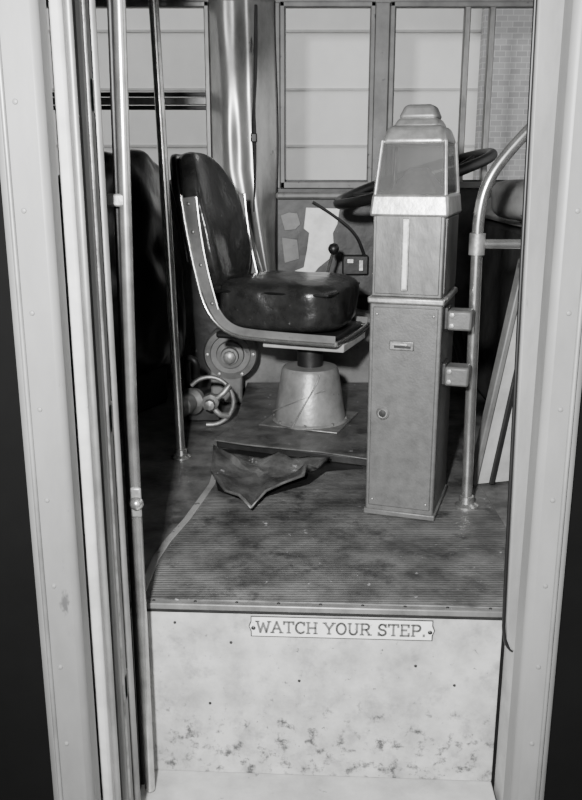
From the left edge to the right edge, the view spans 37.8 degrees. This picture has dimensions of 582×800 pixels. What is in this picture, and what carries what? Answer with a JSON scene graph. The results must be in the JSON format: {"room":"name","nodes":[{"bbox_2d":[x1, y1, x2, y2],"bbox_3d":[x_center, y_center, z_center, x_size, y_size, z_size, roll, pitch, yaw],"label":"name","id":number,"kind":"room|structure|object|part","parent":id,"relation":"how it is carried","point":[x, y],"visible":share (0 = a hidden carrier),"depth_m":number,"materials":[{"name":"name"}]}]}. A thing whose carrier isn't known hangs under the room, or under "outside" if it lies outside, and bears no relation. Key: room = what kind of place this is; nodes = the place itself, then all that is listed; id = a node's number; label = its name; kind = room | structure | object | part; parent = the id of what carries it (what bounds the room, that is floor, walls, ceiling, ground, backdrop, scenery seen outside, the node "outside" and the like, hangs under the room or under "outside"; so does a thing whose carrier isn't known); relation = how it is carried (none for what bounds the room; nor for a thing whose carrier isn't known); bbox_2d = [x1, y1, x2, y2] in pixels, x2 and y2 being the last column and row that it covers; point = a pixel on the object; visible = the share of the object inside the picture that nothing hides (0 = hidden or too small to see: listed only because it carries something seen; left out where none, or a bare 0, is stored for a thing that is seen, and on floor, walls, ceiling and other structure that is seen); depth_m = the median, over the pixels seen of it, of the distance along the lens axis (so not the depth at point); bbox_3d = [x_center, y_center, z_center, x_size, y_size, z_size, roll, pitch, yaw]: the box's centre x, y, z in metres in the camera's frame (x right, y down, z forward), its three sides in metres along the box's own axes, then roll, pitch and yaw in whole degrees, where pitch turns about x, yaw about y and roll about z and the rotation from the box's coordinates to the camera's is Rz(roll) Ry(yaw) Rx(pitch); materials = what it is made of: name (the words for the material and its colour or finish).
{"room":"bus entrance","nodes":[
{"label":"bus entrance","id":0,"kind":"room"},
{"bbox_2d":[88,0,140,799],"bbox_3d":[-0.354,-0.156,1.651,0.022,2.360,0.018,0,15,0],"label":"door edge","id":1,"kind":"object","parent":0,"point":[91,3],"depth_m":1.68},
{"bbox_2d":[93,602,140,799],"bbox_3d":[-0.390,0.897,1.938,0.020,0.739,0.415,0,15,0],"label":"wall","id":2,"kind":"structure","parent":0,"point":[129,602],"depth_m":1.69,"materials":[{"name":"grey metal"}]},
{"bbox_2d":[48,0,154,799],"bbox_3d":[-0.347,-0.148,1.632,0.082,2.365,0.369,0,15,0],"label":"door","id":3,"kind":"structure","parent":2,"relation":"in","point":[130,614],"depth_m":1.64,"materials":[{"name":"grey metal"}]},
{"bbox_3d":[-0.367,-0.113,1.495,0.022,2.360,0.085,0,15,0],"label":"outer stile","id":4,"kind":"part","parent":3,"relation":"part of","materials":[{"name":"grey metal"}]},
{"bbox_2d":[65,0,120,799],"bbox_3d":[-0.352,-0.110,1.482,0.012,2.360,0.012,0,15,0],"label":"strip","id":5,"kind":"object","parent":3,"relation":"attached to","point":[68,3],"visible":1,"depth_m":1.50,"materials":[{"name":"metal"}]},
{"bbox_3d":[-0.359,-0.546,1.525,0.010,0.060,0.050,0,15,0],"label":"hinge","id":6,"kind":"part","parent":3,"relation":"part of","materials":[{"name":"silver metal"}]},
{"bbox_2d":[72,0,122,799],"bbox_3d":[-0.356,-0.120,1.521,0.010,2.360,0.010,0,15,0],"label":"bead","id":7,"kind":"object","parent":3,"relation":"attached to","point":[73,1],"visible":0.5,"depth_m":1.54,"materials":[{"name":"metal"}]},
{"bbox_3d":[-0.366,-0.142,1.601,0.024,2.360,0.075,0,15,0],"label":"inner stile","id":8,"kind":"part","parent":3,"relation":"part of","materials":[{"name":"grey metal"}]},
{"bbox_2d":[82,0,130,799],"bbox_3d":[-0.354,-0.139,1.589,0.008,2.360,0.008,0,15,0],"label":"bead","id":9,"kind":"object","parent":3,"relation":"attached to","point":[83,1],"visible":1,"depth_m":1.61,"materials":[{"name":"metal"}]},
{"bbox_3d":[-0.359,0.033,1.682,0.010,0.060,0.050,0,15,0],"label":"hinge","id":10,"kind":"part","parent":3,"relation":"part of","materials":[{"name":"grey metal"}]},
{"bbox_3d":[-0.359,0.612,1.838,0.010,0.060,0.050,0,15,0],"label":"hinge","id":11,"kind":"part","parent":3,"relation":"part of","materials":[{"name":"grey metal"}]},
{"bbox_3d":[-0.347,-0.188,1.772,0.064,2.360,0.052,10,18,32],"label":"door grab rail","id":12,"kind":"part","parent":3,"relation":"part of","materials":[{"name":"silver metal"}]},
{"bbox_3d":[-0.341,0.225,1.871,0.024,0.070,0.008,0,15,0],"label":"latch plate","id":13,"kind":"part","parent":3,"relation":"part of","materials":[{"name":"metal"}]},
{"bbox_3d":[-0.339,0.228,1.861,0.032,0.032,0.022,0,15,0],"label":"latch knob","id":14,"kind":"part","parent":3,"relation":"part of","materials":[{"name":"silver metal"}]},
{"bbox_2d":[145,475,215,590],"bbox_3d":[-0.301,0.327,2.611,0.073,0.008,1.135,1,15,5],"label":"trim","id":15,"kind":"structure","parent":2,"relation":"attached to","point":[153,563],"depth_m":2.41,"materials":[{"name":"grey paint"}]},
{"bbox_2d":[46,0,532,378],"bbox_3d":[-0.650,-1.052,3.994,3.900,1.950,0.080,0,15,0],"label":"wall","id":16,"kind":"structure","parent":0,"point":[199,326],"depth_m":4.00,"materials":[{"name":"grey metal"}]},
{"bbox_2d":[46,1,207,8],"bbox_3d":[-0.853,-1.751,3.769,0.975,0.022,0.050,0,15,0],"label":"rail","id":17,"kind":"object","parent":16,"relation":"attached to","point":[99,4],"visible":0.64,"depth_m":3.75,"materials":[{"name":"metal"}]},
{"bbox_2d":[53,106,205,109],"bbox_3d":[-0.853,-1.334,3.881,0.975,0.018,0.030,0,15,0],"label":"bar","id":18,"kind":"object","parent":16,"relation":"attached to","point":[102,107],"visible":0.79,"depth_m":3.87,"materials":[{"name":"metal"}]},
{"bbox_2d":[208,0,277,271],"bbox_3d":[-0.210,-1.141,3.811,0.301,1.221,0.140,0,15,0],"label":"pillar cover","id":19,"kind":"structure","parent":16,"relation":"attached to","point":[244,116],"depth_m":3.75,"materials":[{"name":"metal"}]},
{"bbox_3d":[-0.160,-1.263,3.721,0.031,0.860,0.025,6,16,22],"label":"cord","id":20,"kind":"part","parent":19,"relation":"part of","materials":[{"name":"metal"}]},
{"bbox_3d":[-0.650,-1.882,3.770,3.900,0.230,0.060,0,15,0],"label":"panel","id":21,"kind":"part","parent":16,"relation":"part of","materials":[{"name":"grey paint"}]},
{"bbox_2d":[276,192,372,296],"bbox_3d":[0.275,-0.724,3.979,0.690,0.485,0.120,0,15,0],"label":"console","id":22,"kind":"object","parent":16,"relation":"attached to","point":[307,223],"visible":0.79,"depth_m":3.96,"materials":[{"name":"grey paint"}]},
{"bbox_3d":[0.113,-0.728,3.975,0.224,0.335,0.006,0,15,0],"label":"bare plate","id":23,"kind":"part","parent":22,"relation":"part of","materials":[{"name":"white metal"}]},
{"bbox_2d":[342,255,367,274],"bbox_3d":[0.300,-0.633,3.977,0.120,0.090,0.050,0,15,0],"label":"switch","id":24,"kind":"object","parent":22,"relation":"attached to","point":[351,264],"depth_m":3.95,"materials":[{"name":"metal"}]},
{"bbox_2d":[280,1,375,187],"bbox_3d":[0.163,-1.376,3.870,0.425,0.800,0.050,0,15,0],"label":"window","id":25,"kind":"structure","parent":16,"relation":"in","point":[285,7],"depth_m":3.79,"materials":[{"name":"metal"}]},
{"bbox_2d":[280,1,284,187],"bbox_3d":[-0.039,-1.376,3.870,0.022,0.800,0.050,0,15,0],"label":"stile","id":26,"kind":"object","parent":25,"relation":"attached to","point":[282,8],"visible":0.84,"depth_m":3.84,"materials":[{"name":"grey paint"}]},
{"bbox_3d":[0.163,-1.004,3.970,0.425,0.031,0.050,0,15,0],"label":"sill rail","id":27,"kind":"part","parent":25,"relation":"part of","materials":[{"name":"grey metal"}]},
{"bbox_2d":[285,180,366,181],"bbox_3d":[0.163,-1.022,3.962,0.381,0.008,0.006,0,15,0],"label":"gasket","id":28,"kind":"object","parent":25,"relation":"on","point":[286,180],"visible":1,"depth_m":3.96,"materials":[{"name":"rubber"}]},
{"bbox_3d":[0.163,-1.751,3.769,0.425,0.022,0.050,0,15,0],"label":"head rail","id":29,"kind":"part","parent":25,"relation":"part of","materials":[{"name":"grey metal"}]},
{"bbox_2d":[366,1,375,182],"bbox_3d":[0.364,-1.376,3.870,0.022,0.800,0.050,0,15,0],"label":"stile","id":30,"kind":"object","parent":25,"relation":"attached to","point":[373,8],"visible":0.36,"depth_m":3.84,"materials":[{"name":"grey paint"}]},
{"bbox_3d":[-0.650,-0.554,4.128,3.900,0.920,0.060,0,15,0],"label":"panel","id":31,"kind":"part","parent":16,"relation":"part of","materials":[{"name":"grey metal"}]},
{"bbox_2d":[390,1,532,187],"bbox_3d":[0.820,-1.376,3.870,0.760,0.800,0.050,0,15,0],"label":"window","id":32,"kind":"structure","parent":16,"relation":"in","point":[396,7],"depth_m":3.75,"materials":[{"name":"metal"}]},
{"bbox_2d":[387,1,395,129],"bbox_3d":[0.451,-1.376,3.870,0.022,0.800,0.050,0,15,0],"label":"stile","id":33,"kind":"object","parent":32,"relation":"attached to","point":[392,8],"visible":0.56,"depth_m":3.81,"materials":[{"name":"grey paint"}]},
{"bbox_3d":[0.820,-1.751,3.769,0.760,0.022,0.050,0,15,0],"label":"head rail","id":34,"kind":"part","parent":32,"relation":"part of","materials":[{"name":"grey metal"}]},
{"bbox_2d":[457,7,471,181],"bbox_3d":[0.784,-1.376,3.870,0.028,0.800,0.040,0,15,0],"label":"mullion","id":35,"kind":"object","parent":32,"relation":"attached to","point":[467,10],"visible":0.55,"depth_m":3.84,"materials":[{"name":"metal"}]},
{"bbox_3d":[0.820,-1.004,3.970,0.760,0.031,0.050,0,15,0],"label":"sill rail","id":36,"kind":"part","parent":32,"relation":"part of","materials":[{"name":"grey metal"}]},
{"bbox_2d":[463,180,503,181],"bbox_3d":[0.820,-1.022,3.962,0.716,0.008,0.006,0,15,0],"label":"gasket","id":37,"kind":"object","parent":32,"relation":"on","point":[463,180],"visible":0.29,"depth_m":3.96,"materials":[{"name":"rubber"}]},
{"bbox_2d":[479,7,495,181],"bbox_3d":[0.894,-1.376,3.870,0.028,0.800,0.040,0,15,0],"label":"mullion","id":38,"kind":"object","parent":32,"relation":"attached to","point":[492,10],"visible":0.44,"depth_m":3.84,"materials":[{"name":"metal"}]},
{"bbox_2d":[0,0,581,799],"bbox_3d":[-0.650,0.003,1.429,4.000,2.750,0.073,0,15,0],"label":"door frame","id":39,"kind":"structure","parent":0,"point":[49,751],"depth_m":1.44,"materials":[{"name":"paint"}]},
{"bbox_3d":[-0.411,0.012,1.434,0.078,2.730,0.067,0,15,0],"label":"door post","id":40,"kind":"part","parent":39,"relation":"part of","materials":[{"name":"metal"}]},
{"bbox_3d":[0.448,0.012,1.434,0.065,2.730,0.067,0,15,0],"label":"door post","id":41,"kind":"part","parent":39,"relation":"part of","materials":[{"name":"metal"}]},
{"bbox_2d":[76,379,508,617],"bbox_3d":[-0.650,0.258,2.980,3.900,0.050,2.780,0,15,0],"label":"floor","id":42,"kind":"structure","parent":0,"point":[170,488],"depth_m":3.01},
{"bbox_2d":[58,149,188,435],"bbox_3d":[-0.827,-0.463,3.480,0.708,1.080,0.793,7,17,25],"label":"passenger seat","id":43,"kind":"object","parent":42,"relation":"on","point":[150,297],"visible":0.31,"depth_m":3.31,"materials":[{"name":"leather"}]},
{"bbox_3d":[-0.872,-0.119,3.588,0.440,0.360,0.600,7,17,25],"label":"seat","id":44,"kind":"part","parent":43,"relation":"part of","materials":[{"name":"leather"}]},
{"bbox_2d":[148,0,190,460],"bbox_3d":[-0.409,-0.733,2.811,0.098,1.951,0.072,0,15,0],"label":"pole","id":45,"kind":"object","parent":42,"relation":"on","point":[181,454],"visible":1,"depth_m":2.84,"materials":[{"name":"silver metal"}]},
{"bbox_2d":[171,355,235,426],"bbox_3d":[-0.350,-0.035,3.434,0.255,0.279,0.239,0,15,0],"label":"valve","id":46,"kind":"object","parent":42,"relation":"on","point":[197,406],"visible":0.93,"depth_m":3.40,"materials":[{"name":"metal"}]},
{"bbox_3d":[-0.313,0.004,3.409,0.181,0.215,0.018,0,15,0],"label":"ring handle","id":47,"kind":"part","parent":46,"relation":"part of","materials":[{"name":"metal"}]},
{"bbox_3d":[-0.289,0.040,3.397,0.082,0.079,0.034,-2,15,-9],"label":"arm","id":48,"kind":"part","parent":46,"relation":"part of","materials":[{"name":"metal"}]},
{"bbox_3d":[-0.280,-0.024,3.380,0.094,0.085,0.036,-2,15,-9],"label":"lever arm","id":49,"kind":"part","parent":46,"relation":"part of","materials":[{"name":"metal"}]},
{"bbox_2d":[203,327,257,402],"bbox_3d":[-0.265,-0.153,3.742,0.240,0.345,0.195,0,15,0],"label":"motor","id":50,"kind":"object","parent":42,"relation":"on","point":[231,360],"visible":0.82,"depth_m":3.72,"materials":[{"name":"grey paint"}]},
{"bbox_2d":[214,382,367,465],"bbox_3d":[0.123,0.076,3.459,0.814,0.036,1.090,0,15,0],"label":"platform","id":51,"kind":"object","parent":42,"relation":"on","point":[349,445],"visible":0.45,"depth_m":3.19,"materials":[{"name":"metal"}]},
{"bbox_2d":[170,152,369,433],"bbox_3d":[-0.090,-0.432,3.308,0.729,1.026,0.460,5,16,19],"label":"seat","id":52,"kind":"object","parent":51,"relation":"on","point":[310,313],"visible":1,"depth_m":3.16,"materials":[{"name":"leather"}]},
{"bbox_3d":[-0.308,-0.692,3.288,0.131,0.533,0.376,-10,10,23],"label":"seat","id":53,"kind":"part","parent":52,"relation":"part of","materials":[{"name":"black leather"}]},
{"bbox_2d":[220,270,358,332],"bbox_3d":[-0.002,-0.385,3.291,0.494,0.207,0.444,5,16,19],"label":"seat cushion","id":54,"kind":"object","parent":52,"relation":"on","point":[251,301],"depth_m":3.12,"materials":[{"name":"black leather"}]},
{"bbox_3d":[0.075,0.074,3.386,0.320,0.006,0.300,5,16,19],"label":"pedestal plate","id":55,"kind":"part","parent":52,"relation":"part of","materials":[{"name":"metal"}]},
{"bbox_3d":[0.075,-0.181,3.317,0.124,0.105,0.124,5,16,19],"label":"swivel post","id":56,"kind":"part","parent":52,"relation":"part of","materials":[{"name":"metal"}]},
{"bbox_3d":[0.094,-0.238,3.295,0.320,0.033,0.300,5,16,19],"label":"adjuster plate","id":57,"kind":"part","parent":52,"relation":"part of","materials":[{"name":"grey paint"}]},
{"bbox_2d":[326,243,338,271],"bbox_3d":[0.122,-0.352,3.702,0.099,0.665,0.217,-6,16,-22],"label":"lever","id":58,"kind":"object","parent":51,"relation":"on","point":[333,248],"visible":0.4,"depth_m":3.54,"materials":[{"name":"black metal"}]},
{"bbox_3d":[0.136,-0.333,3.700,0.017,0.629,0.154,-9,18,-31],"label":"rod","id":59,"kind":"part","parent":58,"relation":"part of","materials":[{"name":"silver metal"}]},
{"bbox_3d":[0.178,-0.632,3.554,0.046,0.048,0.046,0,15,0],"label":"knob","id":60,"kind":"part","parent":58,"relation":"part of","materials":[{"name":"black plastic"}]},
{"bbox_2d":[243,308,369,389],"bbox_3d":[0.121,-0.250,4.016,0.989,0.390,0.135,0,15,0],"label":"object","id":61,"kind":"object","parent":42,"relation":"on","point":[353,364],"visible":0.04,"depth_m":3.97,"materials":[{"name":"grey paint"}]},
{"bbox_2d":[146,448,505,608],"bbox_3d":[0.131,0.329,2.606,0.978,0.006,1.260,0,15,0],"label":"floor mat","id":62,"kind":"object","parent":42,"relation":"on","point":[315,542],"visible":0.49,"depth_m":2.29,"materials":[{"name":"rubber"}]},
{"bbox_2d":[216,449,362,499],"bbox_3d":[-0.009,0.251,2.890,0.518,0.008,0.529,0,15,0],"label":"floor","id":63,"kind":"structure","parent":62,"relation":"on","point":[309,477],"depth_m":2.89,"materials":[{"name":"black rubber"}]},
{"bbox_2d":[211,445,329,508],"bbox_3d":[-0.070,0.255,2.762,0.411,0.064,0.526,0,15,0],"label":"cloth","id":64,"kind":"object","parent":63,"relation":"on","point":[247,477],"visible":1,"depth_m":2.87,"materials":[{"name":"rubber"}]},
{"bbox_2d":[363,104,474,520],"bbox_3d":[0.393,-0.246,2.481,0.287,1.168,0.293,5,16,17],"label":"farebox","id":65,"kind":"object","parent":62,"relation":"on","point":[416,202],"visible":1,"depth_m":2.37,"materials":[{"name":"paint"}]},
{"bbox_3d":[0.310,-0.152,2.386,0.070,0.027,0.007,5,16,17],"label":"ticket slot plate","id":66,"kind":"part","parent":65,"relation":"part of","materials":[{"name":"metal"}]},
{"bbox_3d":[0.319,0.031,2.440,0.183,0.595,0.008,5,16,17],"label":"vault door","id":67,"kind":"part","parent":65,"relation":"part of","materials":[{"name":"grey metal"}]},
{"bbox_3d":[0.312,-0.396,2.322,0.020,0.196,0.009,5,16,17],"label":"slot frame","id":68,"kind":"part","parent":65,"relation":"part of","materials":[{"name":"metal"}]},
{"bbox_3d":[0.319,-0.395,2.325,0.179,0.214,0.008,5,16,17],"label":"case plate","id":69,"kind":"part","parent":65,"relation":"part of","materials":[{"name":"metal"}]},
{"bbox_3d":[0.359,-0.651,2.386,0.191,0.140,0.251,5,16,17],"label":"hopper glass","id":70,"kind":"part","parent":65,"relation":"part of","materials":[{"name":"clear glass"}]},
{"bbox_3d":[0.360,-0.735,2.364,0.174,0.050,0.207,5,16,17],"label":"hopper lid","id":71,"kind":"part","parent":65,"relation":"part of","materials":[{"name":"metal"}]},
{"bbox_3d":[0.359,-0.795,2.348,0.104,0.038,0.098,5,16,17],"label":"lid knob","id":72,"kind":"part","parent":65,"relation":"part of","materials":[{"name":"metal"}]},
{"bbox_3d":[0.455,-0.419,2.419,0.005,0.205,0.230,5,16,17],"label":"plate","id":73,"kind":"part","parent":65,"relation":"part of","materials":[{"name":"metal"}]},
{"bbox_2d":[454,124,526,510],"bbox_3d":[0.896,-0.401,2.409,0.791,1.505,0.072,0,15,0],"label":"handrail","id":74,"kind":"object","parent":62,"relation":"on","point":[478,242],"visible":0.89,"depth_m":2.42,"materials":[{"name":"silver metal"}]},
{"bbox_3d":[0.910,-0.440,2.398,0.763,0.027,0.027,0,15,0],"label":"cross rail","id":75,"kind":"part","parent":74,"relation":"part of","materials":[{"name":"silver metal"}]},
{"bbox_2d":[473,258,519,485],"bbox_3d":[0.796,-0.089,2.741,0.434,0.730,0.040,-4,16,-14],"label":"panel","id":76,"kind":"object","parent":62,"relation":"on","point":[492,448],"visible":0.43,"depth_m":2.73,"materials":[{"name":"grey paint"}]},
{"bbox_3d":[0.802,-0.086,2.748,0.419,0.720,0.020,-4,16,-13],"label":"panel","id":77,"kind":"part","parent":76,"relation":"part of","materials":[{"name":"grey paint"}]},
{"bbox_2d":[472,179,523,399],"bbox_3d":[1.004,-0.380,3.384,0.573,0.970,1.268,0,15,0],"label":"dashboard","id":78,"kind":"object","parent":42,"relation":"on","point":[503,216],"visible":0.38,"depth_m":3.52,"materials":[{"name":"grey paint"}]},
{"bbox_2d":[333,148,497,362],"bbox_3d":[0.475,-0.542,3.375,0.626,0.882,0.642,6,16,23],"label":"steering wheel","id":79,"kind":"object","parent":78,"relation":"attached to","point":[470,161],"visible":0.38,"depth_m":3.27,"materials":[{"name":"black plastic"}]},
{"bbox_2d":[494,646,514,799],"bbox_3d":[0.514,0.927,1.923,0.012,0.689,0.370,0,15,0],"label":"door frame","id":80,"kind":"structure","parent":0,"point":[508,661],"depth_m":2.03,"materials":[{"name":"grey paint"}]},
{"bbox_2d":[502,0,564,652],"bbox_3d":[0.495,-0.369,1.698,0.104,1.972,0.030,0,15,0],"label":"door leaf","id":81,"kind":"structure","parent":80,"relation":"in","point":[547,16],"depth_m":1.71,"materials":[{"name":"grey paint"}]},
{"label":"outside","id":82,"kind":"structure","parent":0,"visible":0},
{"bbox_2d":[88,618,504,790],"bbox_3d":[0.000,1.323,1.911,24.000,0.050,15.000,0,15,0],"label":"ground","id":83,"kind":"structure","parent":82,"point":[502,641],"depth_m":2.92,"materials":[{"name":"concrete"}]},
{"bbox_2d":[46,9,481,179],"bbox_3d":[-3.275,-2.936,6.562,9.450,5.750,0.200,0,15,0],"label":"wall","id":84,"kind":"structure","parent":83,"relation":"on","point":[313,59],"depth_m":6.58,"materials":[{"name":"white paint"}]},
{"bbox_2d":[48,30,480,31],"bbox_3d":[-3.275,-2.815,6.484,9.450,0.018,0.012,0,15,0],"label":"batten","id":85,"kind":"object","parent":84,"relation":"attached to","point":[48,30],"visible":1,"depth_m":6.48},
{"bbox_2d":[52,88,477,90],"bbox_3d":[-3.275,-2.410,6.594,9.450,0.018,0.012,0,15,0],"label":"batten","id":86,"kind":"object","parent":84,"relation":"attached to","point":[101,89],"visible":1,"depth_m":6.59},
{"bbox_2d":[56,145,474,146],"bbox_3d":[-3.275,-2.004,6.703,9.450,0.018,0.012,0,15,0],"label":"batten","id":87,"kind":"object","parent":84,"relation":"attached to","point":[56,145],"visible":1,"depth_m":6.70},
{"bbox_2d":[140,599,501,799],"bbox_3d":[0.052,0.888,1.956,0.880,0.746,0.385,1,15,3],"label":"step","id":88,"kind":"structure","parent":83,"relation":"on","point":[237,714],"depth_m":2.08,"materials":[{"name":"white paint"}]},
{"bbox_2d":[249,615,434,640],"bbox_3d":[0.120,0.545,2.024,0.444,0.055,0.006,1,15,3],"label":"sign","id":89,"kind":"object","parent":88,"relation":"attached to","point":[260,626],"visible":1,"depth_m":2.02,"materials":[{"name":"grey metal"}]},
{"bbox_2d":[473,9,532,179],"bbox_3d":[4.725,-2.923,6.513,6.550,5.750,0.300,0,15,0],"label":"brick wall","id":90,"kind":"structure","parent":83,"relation":"on","point":[513,27],"depth_m":6.50,"materials":[{"name":"grey brick"}]},
{"bbox_3d":[-0.853,-1.004,3.970,0.975,0.031,0.050,0,15,0],"label":"rail","id":91,"kind":"object","parent":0,"visible":0},
{"bbox_2d":[203,1,211,157],"bbox_3d":[-0.376,-1.376,3.870,0.022,0.800,0.050,0,15,0],"label":"stile","id":92,"kind":"object","parent":91,"relation":"attached to","point":[205,8],"visible":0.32,"depth_m":3.83,"materials":[{"name":"metal"}]},
{"bbox_3d":[-1.329,-1.376,3.870,0.022,0.800,0.050,0,15,0],"label":"stile","id":93,"kind":"object","parent":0,"visible":0},
{"bbox_3d":[-1.315,-1.379,3.865,0.006,0.747,0.006,0,15,0],"label":"window","id":94,"kind":"structure","parent":93,"relation":"attached to","visible":0},
{"bbox_2d":[53,97,205,104],"bbox_3d":[-0.853,-1.362,3.874,0.975,0.031,0.026,0,15,0],"label":"bar","id":95,"kind":"object","parent":94,"relation":"attached to","point":[104,100],"visible":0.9,"depth_m":3.86,"materials":[{"name":"metal"}]},
{"bbox_2d":[52,92,210,96],"bbox_3d":[-0.853,-1.389,3.867,0.975,0.018,0.030,0,15,0],"label":"bar","id":96,"kind":"object","parent":94,"relation":"attached to","point":[103,94],"visible":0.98,"depth_m":3.85,"materials":[{"name":"metal"}]}
]}

